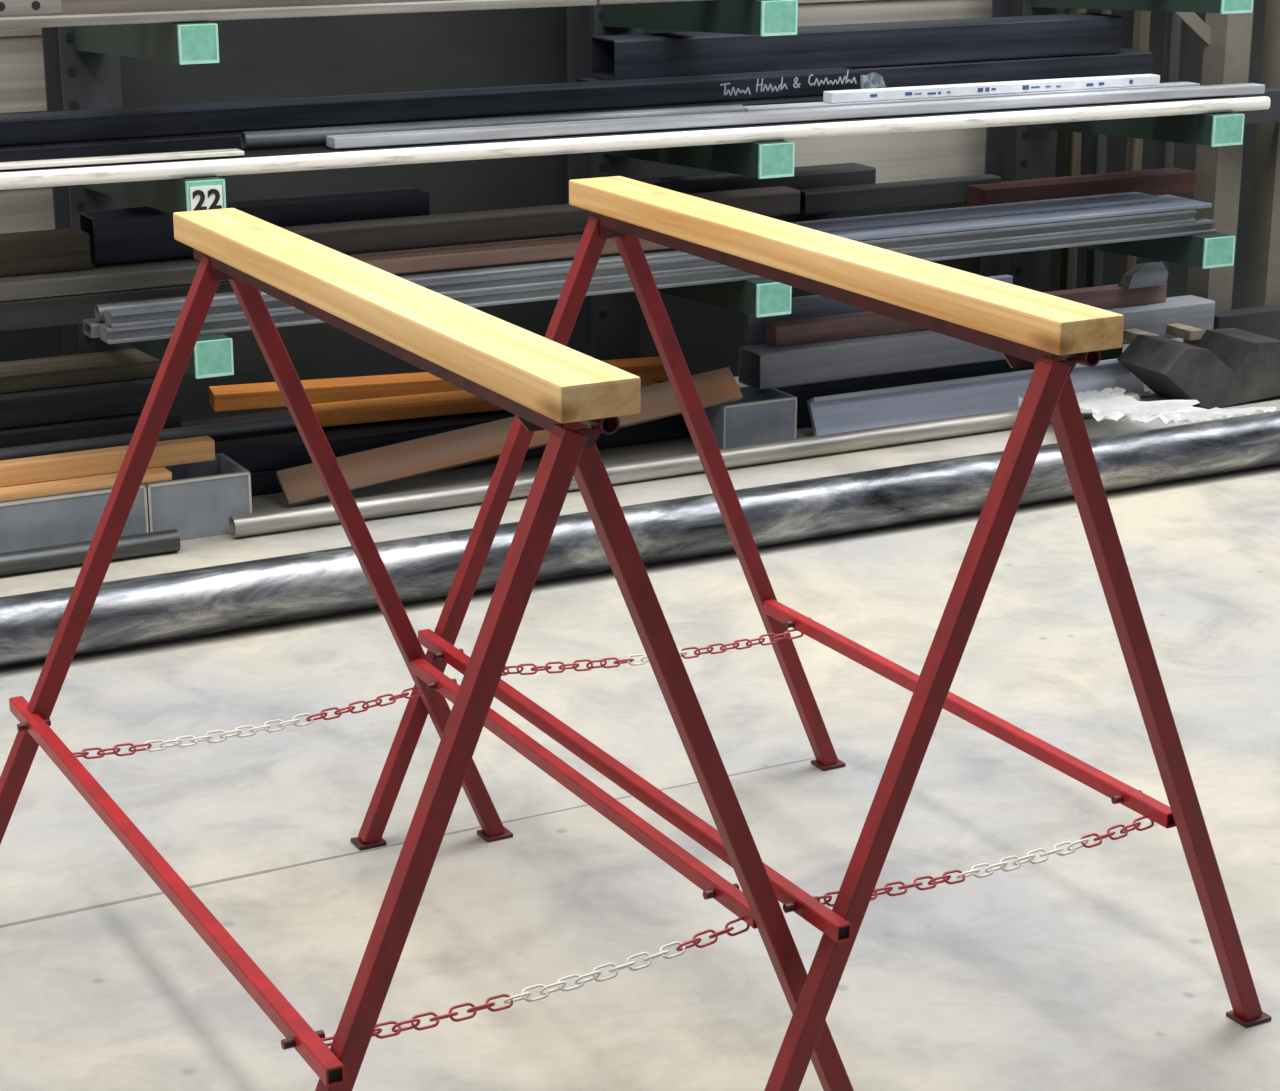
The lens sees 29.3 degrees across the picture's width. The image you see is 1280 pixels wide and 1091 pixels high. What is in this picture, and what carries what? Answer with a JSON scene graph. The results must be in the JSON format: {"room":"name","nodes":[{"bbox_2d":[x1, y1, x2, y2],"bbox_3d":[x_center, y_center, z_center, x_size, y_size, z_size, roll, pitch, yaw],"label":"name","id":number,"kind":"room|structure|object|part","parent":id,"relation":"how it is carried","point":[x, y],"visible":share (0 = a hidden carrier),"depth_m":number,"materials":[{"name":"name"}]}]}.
{"room":"metal workshop","nodes":[
{"label":"metal workshop","id":0,"kind":"room"},
{"bbox_2d":[0,0,991,233],"bbox_3d":[0.452,-2.256,7.475,21.000,3.400,0.150,-9,19,-27],"label":"wall","id":1,"kind":"structure","parent":0,"point":[906,156],"depth_m":7.76,"materials":[{"name":"paint"}]},
{"bbox_2d":[0,338,1279,1090],"bbox_3d":[2.955,0.800,3.533,21.000,0.120,11.100,-9,19,-27],"label":"floor","id":2,"kind":"structure","parent":0,"point":[1096,968],"depth_m":4.28,"materials":[{"name":"concrete"}]},
{"bbox_2d":[0,326,63,361],"bbox_3d":[-2.642,-0.370,6.030,2.525,0.618,0.012,-9,19,-27],"label":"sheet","id":3,"kind":"object","parent":2,"relation":"on","point":[42,342],"visible":0.02,"depth_m":6.54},
{"bbox_2d":[0,484,148,552],"bbox_3d":[-1.601,-0.042,5.774,0.838,0.149,0.205,-9,19,-27],"label":"box","id":4,"kind":"object","parent":2,"relation":"on","point":[37,522],"visible":0.53,"depth_m":5.78,"materials":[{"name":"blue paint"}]},
{"bbox_2d":[0,529,179,575],"bbox_3d":[-1.474,0.044,5.657,0.832,0.054,0.055,-9,19,-27],"label":"pipe","id":5,"kind":"object","parent":2,"relation":"on","point":[165,541],"visible":0.91,"depth_m":5.71,"materials":[{"name":"metal"}]},
{"bbox_2d":[144,453,251,539],"bbox_3d":[-1.115,-0.117,6.024,0.258,0.149,0.205,-9,19,-27],"label":"box","id":6,"kind":"object","parent":2,"relation":"on","point":[199,500],"visible":0.69,"depth_m":5.95,"materials":[{"name":"blue paint"}]},
{"bbox_2d":[0,467,171,501],"bbox_3d":[-1.529,-0.122,5.742,0.857,0.020,0.100,-9,19,-27],"label":"board","id":7,"kind":"object","parent":6,"relation":"on","point":[95,482],"visible":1,"depth_m":5.79,"materials":[{"name":"brown wood"}]},
{"bbox_2d":[0,436,214,486],"bbox_3d":[-1.486,-0.173,5.784,0.985,0.052,0.050,-9,19,-27],"label":"board","id":8,"kind":"object","parent":7,"relation":"on","point":[68,465],"visible":1,"depth_m":5.85,"materials":[{"name":"brown wood"}]},
{"bbox_2d":[0,757,814,927],"bbox_3d":[-3.510,0.994,2.629,8.740,0.001,0.009,-9,19,-27],"label":"trim","id":9,"kind":"structure","parent":2,"relation":"on","point":[313,861],"depth_m":4.11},
{"bbox_2d":[181,381,664,441],"bbox_3d":[-0.607,-0.335,6.766,1.608,0.128,0.185,-9,19,-27],"label":"bar","id":10,"kind":"object","parent":2,"relation":"on","point":[278,412],"visible":0.02,"depth_m":6.52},
{"bbox_2d":[0,407,180,447],"bbox_3d":[-1.512,-0.284,6.222,0.641,0.088,0.220,-9,19,-27],"label":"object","id":11,"kind":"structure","parent":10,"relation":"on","point":[64,431],"depth_m":6.14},
{"bbox_2d":[0,377,171,429],"bbox_3d":[-1.518,-0.369,6.204,0.613,0.080,0.200,-9,19,-27],"label":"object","id":12,"kind":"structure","parent":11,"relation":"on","point":[125,397],"depth_m":6.14,"materials":[{"name":"metal"}]},
{"bbox_2d":[0,348,161,393],"bbox_3d":[-1.517,-0.437,6.207,0.604,0.045,0.160,-9,19,-27],"label":"bar","id":13,"kind":"object","parent":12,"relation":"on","point":[127,364],"visible":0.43,"depth_m":6.20,"materials":[{"name":"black brown steel"}]},
{"bbox_2d":[209,357,668,411],"bbox_3d":[-0.533,-0.454,6.838,1.326,0.050,0.100,-5,18,-17],"label":"wooden plank","id":14,"kind":"object","parent":10,"relation":"on","point":[222,398],"visible":0.48,"depth_m":6.72,"materials":[{"name":"orange wood"}]},
{"bbox_2d":[0,208,853,1090],"bbox_3d":[-0.379,0.185,3.394,0.979,1.120,1.343,-9,19,-27],"label":"trestle","id":15,"kind":"object","parent":2,"relation":"on","point":[556,388],"visible":1,"depth_m":3.09,"materials":[{"name":"red paint"}]},
{"bbox_3d":[-0.866,0.092,3.785,0.497,1.066,0.035,-5,18,-18],"label":"leg","id":16,"kind":"part","parent":15,"relation":"part of","materials":[{"name":"red paint"}]},
{"bbox_3d":[-0.618,-0.414,3.700,0.064,0.021,0.004,-9,19,-27],"label":"gusset plate","id":17,"kind":"part","parent":15,"relation":"part of","materials":[{"name":"red paint"}]},
{"bbox_3d":[-0.442,0.025,4.008,0.459,1.064,0.032,-8,19,-26],"label":"leg","id":18,"kind":"part","parent":15,"relation":"part of","materials":[{"name":"red paint"}]},
{"bbox_3d":[-0.358,-0.296,3.242,0.064,0.024,1.240,-9,19,-27],"label":"steel rail","id":19,"kind":"part","parent":15,"relation":"part of","materials":[{"name":"red paint"}]},
{"bbox_3d":[-0.271,0.405,2.770,0.464,1.064,0.031,-9,19,-27],"label":"leg","id":20,"kind":"part","parent":15,"relation":"part of","materials":[{"name":"red paint"}]},
{"bbox_3d":[-0.253,0.502,4.257,0.050,0.007,0.044,-9,19,-27],"label":"foot plate","id":21,"kind":"part","parent":15,"relation":"part of","materials":[{"name":"red paint"}]},
{"bbox_3d":[-0.114,-0.144,2.823,0.064,0.021,0.004,-9,19,-27],"label":"gusset plate","id":22,"kind":"part","parent":15,"relation":"part of","materials":[{"name":"red paint"}]},
{"bbox_3d":[-0.069,-0.119,2.744,0.064,0.021,0.004,-9,19,-27],"label":"gusset plate","id":23,"kind":"part","parent":15,"relation":"part of","materials":[{"name":"red paint"}]},
{"bbox_3d":[0.102,0.317,3.060,0.458,1.064,0.032,-8,19,-26],"label":"leg","id":24,"kind":"part","parent":15,"relation":"part of","materials":[{"name":"red paint"}]},
{"bbox_2d":[120,6,743,421],"bbox_3d":[-0.550,-1.496,6.860,2.190,2.298,0.015,-9,19,-27],"label":"wall","id":25,"kind":"structure","parent":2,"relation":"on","point":[296,57],"depth_m":6.89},
{"bbox_2d":[250,417,690,494],"bbox_3d":[-0.571,-0.247,6.596,1.750,0.060,0.141,-9,19,-27],"label":"bar","id":26,"kind":"object","parent":2,"relation":"on","point":[265,481],"visible":0.02,"depth_m":6.79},
{"bbox_2d":[214,410,682,471],"bbox_3d":[-0.466,-0.320,6.621,1.606,0.060,0.120,-9,19,-27],"label":"metal beam","id":27,"kind":"structure","parent":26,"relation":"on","point":[261,453],"depth_m":6.42,"materials":[{"name":"metal"}]},
{"bbox_2d":[0,414,295,460],"bbox_3d":[-1.316,-0.262,6.152,0.940,0.035,0.035,-9,19,-27],"label":"metal bar","id":28,"kind":"object","parent":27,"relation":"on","point":[280,421],"visible":0.7,"depth_m":6.19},
{"bbox_2d":[311,374,656,426],"bbox_3d":[-0.435,-0.397,6.680,1.004,0.036,0.120,-7,18,-22],"label":"board","id":29,"kind":"object","parent":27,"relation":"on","point":[452,402],"visible":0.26,"depth_m":6.56,"materials":[{"name":"orange wood"}]},
{"bbox_2d":[313,452,694,504],"bbox_3d":[-0.290,-0.165,6.426,1.172,0.008,0.115,-9,19,-27],"label":"bar","id":30,"kind":"object","parent":2,"relation":"on","point":[694,452],"visible":0.06,"depth_m":6.42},
{"bbox_2d":[276,367,742,506],"bbox_3d":[-0.324,-0.295,6.475,1.316,0.224,0.079,-8,19,-25],"label":"plank","id":31,"kind":"object","parent":2,"relation":"on","point":[302,484],"visible":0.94,"depth_m":6.39,"materials":[{"name":"wood"}]},
{"bbox_2d":[0,411,1279,667],"bbox_3d":[0.275,-0.068,5.884,4.850,0.144,0.144,-9,19,-27],"label":"pipe","id":32,"kind":"object","parent":2,"relation":"on","point":[150,609],"visible":0.68,"depth_m":5.66,"materials":[{"name":"metal"}]},
{"bbox_2d":[41,0,1252,378],"bbox_3d":[0.096,-1.540,6.500,3.142,2.600,1.044,-9,19,-27],"label":"rack","id":33,"kind":"object","parent":2,"relation":"on","point":[82,63],"visible":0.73,"depth_m":6.50,"materials":[{"name":"metal"}]},
{"bbox_2d":[0,0,61,14],"bbox_3d":[-1.365,-1.142,5.178,0.280,0.036,0.009,-9,19,-27],"label":"strip","id":34,"kind":"object","parent":33,"relation":"on","point":[7,7],"visible":1,"depth_m":5.21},
{"bbox_2d":[83,318,104,337],"bbox_3d":[0.151,-0.721,6.375,3.241,0.034,0.070,-9,19,-27],"label":"channel","id":35,"kind":"object","parent":33,"relation":"on","point":[91,327],"visible":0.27,"depth_m":5.62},
{"bbox_2d":[95,250,688,321],"bbox_3d":[-0.492,-0.651,6.011,1.719,0.040,0.042,-9,19,-27],"label":"metal profile","id":36,"kind":"object","parent":35,"relation":"on","point":[99,308],"visible":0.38,"depth_m":6.00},
{"bbox_2d":[348,235,669,273],"bbox_3d":[-0.292,-0.746,6.184,1.243,0.038,0.100,-9,19,-27],"label":"board","id":37,"kind":"object","parent":36,"relation":"on","point":[472,255],"visible":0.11,"depth_m":6.09,"materials":[{"name":"brown wood"}]},
{"bbox_3d":[-1.185,-1.203,5.791,0.084,0.130,0.862,-9,19,-27],"label":"arm","id":38,"kind":"part","parent":33,"relation":"part of","materials":[{"name":"green paint"}]},
{"bbox_3d":[-1.186,-0.874,5.892,0.084,0.130,0.862,-9,19,-27],"label":"arm","id":39,"kind":"part","parent":33,"relation":"part of","materials":[{"name":"green paint"}]},
{"bbox_2d":[2,144,332,161],"bbox_3d":[-0.029,-1.043,6.199,3.521,0.037,0.082,-8,19,-27],"label":"bar","id":40,"kind":"object","parent":33,"relation":"on","point":[324,146],"visible":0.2,"depth_m":5.73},
{"bbox_2d":[241,104,744,148],"bbox_3d":[-0.333,-1.036,6.030,1.352,0.040,0.040,-8,19,-27],"label":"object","id":41,"kind":"object","parent":40,"relation":"on","point":[305,136],"visible":0.71,"depth_m":5.93,"materials":[{"name":"metal"}]},
{"bbox_2d":[326,83,1264,148],"bbox_3d":[0.529,-1.136,6.410,2.858,0.029,0.055,-8,19,-27],"label":"bar","id":42,"kind":"object","parent":40,"relation":"on","point":[961,105],"visible":1,"depth_m":6.29,"materials":[{"name":"metal"}]},
{"bbox_2d":[744,74,1199,111],"bbox_3d":[0.930,-1.235,6.691,1.508,0.060,0.060,-8,19,-27],"label":"bar","id":43,"kind":"object","parent":40,"relation":"on","point":[1171,84],"depth_m":6.66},
{"bbox_3d":[0.982,-1.257,6.713,1.104,0.029,0.046,-8,19,-27],"label":"wrapped strip","id":44,"kind":"part","parent":43,"relation":"part of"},
{"bbox_3d":[-1.187,-0.523,5.999,0.084,0.130,0.862,-9,19,-27],"label":"arm","id":45,"kind":"part","parent":33,"relation":"part of","materials":[{"name":"green paint"}]},
{"bbox_3d":[-0.979,-1.112,5.418,0.092,0.086,0.008,-9,19,-27],"label":"plate","id":46,"kind":"part","parent":33,"relation":"part of","materials":[{"name":"green paint"}]},
{"bbox_3d":[-0.980,-0.782,5.519,0.092,0.086,0.008,-9,19,-27],"label":"plate","id":47,"kind":"part","parent":33,"relation":"part of","materials":[{"name":"green paint"}]},
{"bbox_3d":[-0.978,-0.774,5.514,0.074,0.071,0.005,-9,19,-27],"label":"number plate","id":48,"kind":"part","parent":33,"relation":"part of","materials":[{"name":"white"}]},
{"bbox_3d":[-0.981,-0.431,5.627,0.092,0.086,0.008,-9,19,-27],"label":"plate","id":49,"kind":"part","parent":33,"relation":"part of","materials":[{"name":"green paint"}]},
{"bbox_2d":[0,0,449,17],"bbox_3d":[-0.774,-1.255,5.625,1.720,0.062,0.070,-9,19,-27],"label":"bar","id":50,"kind":"object","parent":33,"relation":"on","point":[69,7],"visible":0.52,"depth_m":5.45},
{"bbox_2d":[0,0,596,28],"bbox_3d":[-0.811,-1.209,5.544,1.588,0.022,0.035,-9,19,-27],"label":"bar","id":51,"kind":"object","parent":33,"relation":"on","point":[452,5],"visible":1,"depth_m":5.52,"materials":[{"name":"metal"}]},
{"bbox_2d":[0,96,823,161],"bbox_3d":[-0.539,-1.038,6.115,2.473,0.055,0.110,-9,19,-27],"label":"metal bar","id":52,"kind":"object","parent":33,"relation":"on","point":[231,139],"visible":0.13,"depth_m":5.76,"materials":[{"name":"metal"}]},
{"bbox_2d":[0,67,860,146],"bbox_3d":[-0.527,-1.107,6.130,2.506,0.066,0.101,-9,19,-27],"label":"metal beam","id":53,"kind":"structure","parent":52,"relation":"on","point":[306,112],"depth_m":6.06,"materials":[{"name":"metal"}]},
{"bbox_2d":[860,72,885,88],"bbox_3d":[0.624,-1.276,6.708,0.078,0.040,0.070,-9,19,-27],"label":"plastic wrap","id":54,"kind":"object","parent":53,"relation":"attached to","point":[872,80],"visible":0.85,"depth_m":6.70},
{"bbox_2d":[0,218,835,330],"bbox_3d":[-0.539,-0.697,6.226,2.542,0.070,0.120,-9,19,-27],"label":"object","id":55,"kind":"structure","parent":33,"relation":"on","point":[68,309],"depth_m":5.76,"materials":[{"name":"metal"}]},
{"bbox_2d":[0,233,582,300],"bbox_3d":[-0.845,-0.707,6.063,1.844,0.043,0.141,-9,19,-27],"label":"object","id":56,"kind":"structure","parent":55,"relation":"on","point":[173,272],"depth_m":5.79,"materials":[{"name":"metal"}]},
{"bbox_2d":[0,228,90,276],"bbox_3d":[-1.496,-0.686,5.762,0.381,0.085,0.100,-9,19,-27],"label":"timber beam","id":57,"kind":"structure","parent":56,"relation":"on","point":[68,249],"depth_m":5.76,"materials":[{"name":"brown wood"}]},
{"bbox_2d":[79,187,429,265],"bbox_3d":[-0.948,-0.798,6.084,0.870,0.115,0.120,-9,19,-27],"label":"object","id":58,"kind":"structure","parent":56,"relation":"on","point":[137,234],"depth_m":6.01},
{"bbox_2d":[281,186,799,253],"bbox_3d":[-0.231,-0.840,6.314,1.460,0.065,0.090,-9,19,-27],"label":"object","id":59,"kind":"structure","parent":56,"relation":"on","point":[559,219],"depth_m":6.18,"materials":[{"name":"metal"}]},
{"bbox_2d":[0,96,1232,172],"bbox_3d":[0.064,-1.036,6.158,3.679,0.049,0.061,-8,19,-27],"label":"bar","id":60,"kind":"object","parent":33,"relation":"on","point":[316,151],"depth_m":5.74,"materials":[{"name":"metal"}]},
{"bbox_3d":[-1.237,-0.862,5.480,0.716,0.011,0.050,-8,19,-27],"label":"steel strip","id":61,"kind":"part","parent":60,"relation":"part of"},
{"bbox_2d":[0,96,1270,189],"bbox_3d":[0.127,-1.021,6.130,3.779,0.037,0.037,-8,19,-27],"label":"bar","id":62,"kind":"object","parent":33,"relation":"on","point":[319,161],"visible":1,"depth_m":5.99,"materials":[{"name":"paint"}]},
{"bbox_2d":[597,0,706,4],"bbox_3d":[0.432,-1.417,6.186,1.219,0.050,0.035,-9,19,-27],"label":"channel","id":63,"kind":"object","parent":33,"relation":"on","point":[599,2],"visible":1,"depth_m":5.94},
{"bbox_2d":[100,218,1216,343],"bbox_3d":[0.210,-0.704,6.319,3.257,0.034,0.061,-9,19,-27],"label":"channel","id":64,"kind":"object","parent":33,"relation":"on","point":[109,335],"visible":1,"depth_m":6.24,"materials":[{"name":"metal"}]},
{"bbox_2d":[104,209,1196,327],"bbox_3d":[0.183,-0.733,6.297,3.171,0.033,0.055,-9,19,-27],"label":"metal profiles","id":65,"kind":"object","parent":64,"relation":"on","point":[225,307],"visible":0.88,"depth_m":6.18,"materials":[{"name":"metal"}]},
{"bbox_2d":[825,194,1211,240],"bbox_3d":[0.947,-0.902,6.774,1.485,0.012,0.190,-9,19,-27],"label":"sheet","id":66,"kind":"object","parent":65,"relation":"on","point":[1171,203],"visible":0.51,"depth_m":6.76,"materials":[{"name":"metal"}]},
{"bbox_2d":[791,192,1164,231],"bbox_3d":[0.961,-0.935,6.843,1.192,0.010,0.130,-9,19,-27],"label":"metal profile","id":67,"kind":"object","parent":66,"relation":"on","point":[1005,209],"visible":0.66,"depth_m":6.81,"materials":[{"name":"metal"}]},
{"bbox_3d":[0.141,-1.409,6.474,0.096,0.130,0.862,-9,19,-27],"label":"arm","id":68,"kind":"part","parent":33,"relation":"part of","materials":[{"name":"green paint"}]},
{"bbox_3d":[0.140,-1.069,6.578,0.096,0.130,0.862,-9,19,-27],"label":"arm","id":69,"kind":"part","parent":33,"relation":"part of","materials":[{"name":"green paint"}]},
{"bbox_3d":[0.139,-0.728,6.683,0.096,0.130,0.862,-9,19,-27],"label":"arm","id":70,"kind":"part","parent":33,"relation":"part of","materials":[{"name":"green paint"}]},
{"bbox_2d":[636,163,875,221],"bbox_3d":[0.305,-0.937,6.805,0.756,0.195,0.120,-9,19,-27],"label":"metal beam","id":71,"kind":"structure","parent":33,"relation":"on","point":[845,174],"depth_m":6.79,"materials":[{"name":"metal"}]},
{"bbox_3d":[0.345,-0.636,6.310,0.104,0.086,0.008,-9,19,-27],"label":"plate","id":72,"kind":"part","parent":33,"relation":"part of","materials":[{"name":"green paint"}]},
{"bbox_3d":[0.346,-0.977,6.205,0.104,0.086,0.008,-9,19,-27],"label":"plate","id":73,"kind":"part","parent":33,"relation":"part of","materials":[{"name":"green paint"}]},
{"bbox_3d":[0.347,-1.317,6.101,0.104,0.086,0.008,-9,19,-27],"label":"plate","id":74,"kind":"part","parent":33,"relation":"part of","materials":[{"name":"green paint"}]},
{"bbox_2d":[576,48,1151,88],"bbox_3d":[0.681,-1.316,6.971,1.863,0.112,0.140,-9,19,-27],"label":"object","id":75,"kind":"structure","parent":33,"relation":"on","point":[1128,61],"depth_m":7.10,"materials":[{"name":"metal"}]},
{"bbox_2d":[591,13,1121,79],"bbox_3d":[0.647,-1.417,6.921,1.695,0.108,0.140,-9,19,-27],"label":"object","id":76,"kind":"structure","parent":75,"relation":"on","point":[673,54],"depth_m":6.83,"materials":[{"name":"metal"}]},
{"bbox_2d":[743,275,1012,345],"bbox_3d":[0.714,-0.654,7.235,0.930,0.215,0.030,-9,19,-27],"label":"sheet","id":77,"kind":"object","parent":33,"relation":"on","point":[811,306],"visible":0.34,"depth_m":7.07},
{"bbox_2d":[965,167,1195,206],"bbox_3d":[1.292,-1.042,7.138,0.766,0.062,0.100,-9,19,-27],"label":"timber beam","id":78,"kind":"structure","parent":33,"relation":"on","point":[1161,181],"depth_m":7.10,"materials":[{"name":"wood"}]},
{"bbox_2d":[799,174,1000,215],"bbox_3d":[0.733,-0.994,6.916,0.661,0.065,0.060,-9,19,-27],"label":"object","id":79,"kind":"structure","parent":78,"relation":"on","point":[828,200],"depth_m":6.87,"materials":[{"name":"metal"}]},
{"bbox_3d":[1.450,-1.611,7.148,0.102,0.130,0.862,-9,19,-27],"label":"arm","id":80,"kind":"part","parent":33,"relation":"part of","materials":[{"name":"green paint"}]},
{"bbox_3d":[1.449,-1.261,7.255,0.102,0.130,0.862,-9,19,-27],"label":"arm","id":81,"kind":"part","parent":33,"relation":"part of","materials":[{"name":"green paint"}]},
{"bbox_3d":[1.448,-0.930,7.357,0.102,0.130,0.862,-9,19,-27],"label":"arm","id":82,"kind":"part","parent":33,"relation":"part of","materials":[{"name":"green paint"}]},
{"bbox_3d":[1.654,-0.838,6.984,0.110,0.086,0.008,-9,19,-27],"label":"plate","id":83,"kind":"part","parent":33,"relation":"part of","materials":[{"name":"green paint"}]},
{"bbox_3d":[1.655,-1.169,6.883,0.110,0.086,0.008,-9,19,-27],"label":"plate","id":84,"kind":"part","parent":33,"relation":"part of","materials":[{"name":"green paint"}]},
{"bbox_3d":[1.656,-1.519,6.775,0.110,0.086,0.008,-9,19,-27],"label":"plate","id":85,"kind":"part","parent":33,"relation":"part of","materials":[{"name":"green paint"}]},
{"bbox_2d":[228,392,1140,537],"bbox_3d":[0.234,-0.234,6.581,2.786,0.055,0.055,-9,19,-27],"label":"pipe","id":86,"kind":"object","parent":2,"relation":"on","point":[279,520],"visible":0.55,"depth_m":6.46,"materials":[{"name":"metal"}]},
{"bbox_2d":[1018,387,1276,423],"bbox_3d":[1.410,-0.396,6.822,0.428,0.107,0.698,-9,19,-27],"label":"plastic sheet","id":87,"kind":"object","parent":86,"relation":"on","point":[1107,403],"visible":0.86,"depth_m":6.80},
{"bbox_2d":[704,386,796,448],"bbox_3d":[0.293,-0.353,6.829,0.235,0.137,0.172,-9,19,-27],"label":"box","id":88,"kind":"object","parent":2,"relation":"on","point":[767,415],"visible":0.71,"depth_m":6.76,"materials":[{"name":"grey metal"}]},
{"bbox_2d":[350,176,1271,1090],"bbox_3d":[0.238,0.084,3.728,0.969,1.119,1.335,-9,19,-27],"label":"trestle","id":89,"kind":"object","parent":2,"relation":"on","point":[1029,327],"visible":0.95,"depth_m":3.44,"materials":[{"name":"red paint"}]},
{"bbox_3d":[-0.469,0.512,4.223,0.050,0.007,0.044,-9,19,-27],"label":"foot plate","id":90,"kind":"part","parent":89,"relation":"part of","materials":[{"name":"red paint"}]},
{"bbox_3d":[-0.267,-0.016,4.144,0.463,1.065,0.034,-6,18,-21],"label":"leg","id":91,"kind":"part","parent":89,"relation":"part of","materials":[{"name":"red paint"}]},
{"bbox_3d":[-0.038,-0.524,4.065,0.064,0.021,0.004,-9,19,-28],"label":"gusset plate","id":92,"kind":"part","parent":89,"relation":"part of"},
{"bbox_3d":[0.157,-0.073,4.334,0.458,1.064,0.033,-7,18,-22],"label":"leg","id":93,"kind":"part","parent":89,"relation":"part of","materials":[{"name":"red paint"}]},
{"bbox_3d":[0.352,0.408,4.571,0.050,0.007,0.044,-9,19,-27],"label":"foot plate","id":94,"kind":"part","parent":89,"relation":"part of","materials":[{"name":"red paint"}]},
{"bbox_3d":[0.241,-0.396,3.574,0.064,0.024,1.240,-9,19,-27],"label":"steel rail","id":95,"kind":"part","parent":89,"relation":"part of","materials":[{"name":"red paint"}]},
{"bbox_3d":[0.326,0.303,3.106,0.466,1.064,0.032,-9,19,-27],"label":"leg","id":96,"kind":"part","parent":89,"relation":"part of","materials":[{"name":"red paint"}]},
{"bbox_3d":[0.492,-0.240,3.144,0.064,0.021,0.004,-9,19,-28],"label":"gusset plate","id":97,"kind":"part","parent":89,"relation":"part of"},
{"bbox_3d":[0.527,-0.222,3.083,0.064,0.021,0.004,-9,19,-28],"label":"gusset plate","id":98,"kind":"part","parent":89,"relation":"part of","materials":[{"name":"red paint"}]},
{"bbox_3d":[0.711,0.221,3.379,0.462,1.064,0.032,-8,19,-25],"label":"leg","id":99,"kind":"part","parent":89,"relation":"part of","materials":[{"name":"red paint"}]},
{"bbox_3d":[0.903,0.699,3.626,0.050,0.007,0.044,-9,19,-27],"label":"foot plate","id":100,"kind":"part","parent":89,"relation":"part of","materials":[{"name":"red paint"}]},
{"bbox_2d":[792,202,980,296],"bbox_3d":[0.803,-0.874,7.813,0.850,0.558,0.012,-9,19,-27],"label":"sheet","id":101,"kind":"object","parent":2,"relation":"on","point":[970,264],"visible":0.02,"depth_m":7.85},
{"bbox_2d":[776,359,1077,427],"bbox_3d":[0.850,-0.475,7.242,1.115,0.128,0.110,-9,19,-27],"label":"bar","id":102,"kind":"object","parent":2,"relation":"on","point":[803,393],"visible":0.21,"depth_m":7.10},
{"bbox_2d":[739,295,1214,389],"bbox_3d":[1.035,-0.614,7.292,1.647,0.104,0.120,-9,19,-27],"label":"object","id":103,"kind":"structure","parent":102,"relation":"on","point":[764,366],"depth_m":7.07,"materials":[{"name":"grey paint"}]},
{"bbox_2d":[765,283,1166,346],"bbox_3d":[0.994,-0.695,7.274,1.414,0.060,0.060,-9,19,-27],"label":"timber beam","id":104,"kind":"structure","parent":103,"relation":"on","point":[863,324],"depth_m":7.08,"materials":[{"name":"wood"}]},
{"bbox_2d":[1118,262,1167,288],"bbox_3d":[1.550,-0.834,7.508,0.163,0.070,0.050,-9,19,-27],"label":"steel offcut","id":105,"kind":"object","parent":104,"relation":"on","point":[1153,273],"visible":1,"depth_m":7.49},
{"bbox_2d":[807,359,1150,435],"bbox_3d":[1.007,-0.431,7.137,1.170,0.130,0.091,-9,19,-27],"label":"metal beam","id":106,"kind":"structure","parent":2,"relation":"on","point":[831,414],"depth_m":7.07,"materials":[{"name":"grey grey steel"}]},
{"bbox_2d":[1060,8,1086,289],"bbox_3d":[1.395,-1.574,7.804,0.050,1.904,0.182,-1,17,-4],"label":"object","id":107,"kind":"object","parent":2,"relation":"on","point":[1073,140],"visible":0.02,"depth_m":7.88,"materials":[{"name":"grey metal"}]},
{"bbox_2d":[1086,9,1111,287],"bbox_3d":[1.484,-1.587,7.850,0.048,1.903,0.173,-3,17,-11],"label":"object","id":108,"kind":"object","parent":2,"relation":"on","point":[1098,148],"visible":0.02,"depth_m":7.93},
{"bbox_2d":[1119,10,1150,282],"bbox_3d":[1.622,-1.609,7.922,0.052,1.904,0.202,3,17,8],"label":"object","id":109,"kind":"object","parent":2,"relation":"on","point":[1141,27],"visible":0.16,"depth_m":7.97,"materials":[{"name":"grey brown steel"}]},
{"bbox_2d":[1049,0,1265,309],"bbox_3d":[2.236,-1.934,8.317,2.380,2.298,0.013,-9,19,-27],"label":"wall","id":110,"kind":"structure","parent":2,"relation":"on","point":[1191,44],"depth_m":8.22,"materials":[{"name":"metal"}]},
{"bbox_2d":[1152,11,1181,297],"bbox_3d":[1.737,-1.627,7.981,0.052,1.904,0.192,1,17,3],"label":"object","id":111,"kind":"object","parent":2,"relation":"on","point":[1172,35],"visible":0.16,"depth_m":7.98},
{"bbox_2d":[1117,323,1279,408],"bbox_3d":[1.790,-0.548,7.381,0.711,0.196,0.220,-9,19,-27],"label":"block","id":112,"kind":"object","parent":2,"relation":"on","point":[1227,366],"visible":0.96,"depth_m":7.26,"materials":[{"name":"stone"}]},
{"bbox_2d":[1123,328,1158,341],"bbox_3d":[1.517,-0.631,7.405,0.050,0.030,0.112,-9,19,-27],"label":"batten","id":113,"kind":"object","parent":112,"relation":"on","point":[1130,335],"visible":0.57,"depth_m":7.41,"materials":[{"name":"grey wood"}]},
{"bbox_2d":[1166,323,1202,340],"bbox_3d":[1.667,-0.654,7.482,0.050,0.030,0.112,-9,19,-27],"label":"batten","id":114,"kind":"object","parent":112,"relation":"on","point":[1179,330],"visible":1,"depth_m":7.46,"materials":[{"name":"grey wood"}]},
{"bbox_2d":[1175,0,1279,345],"bbox_3d":[2.404,-1.871,7.773,1.796,2.500,0.285,-9,19,-27],"label":"storage rack","id":115,"kind":"object","parent":2,"relation":"on","point":[1226,37],"visible":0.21,"depth_m":7.65,"materials":[{"name":"metal"}]},
{"bbox_3d":[1.809,-1.774,7.453,0.100,2.500,0.100,-9,19,-27],"label":"post","id":116,"kind":"part","parent":115,"relation":"part of","materials":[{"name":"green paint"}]},
{"bbox_3d":[2.020,-1.807,7.562,0.100,2.500,0.100,-9,19,-27],"label":"post","id":117,"kind":"part","parent":115,"relation":"part of","materials":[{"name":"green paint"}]}
]}

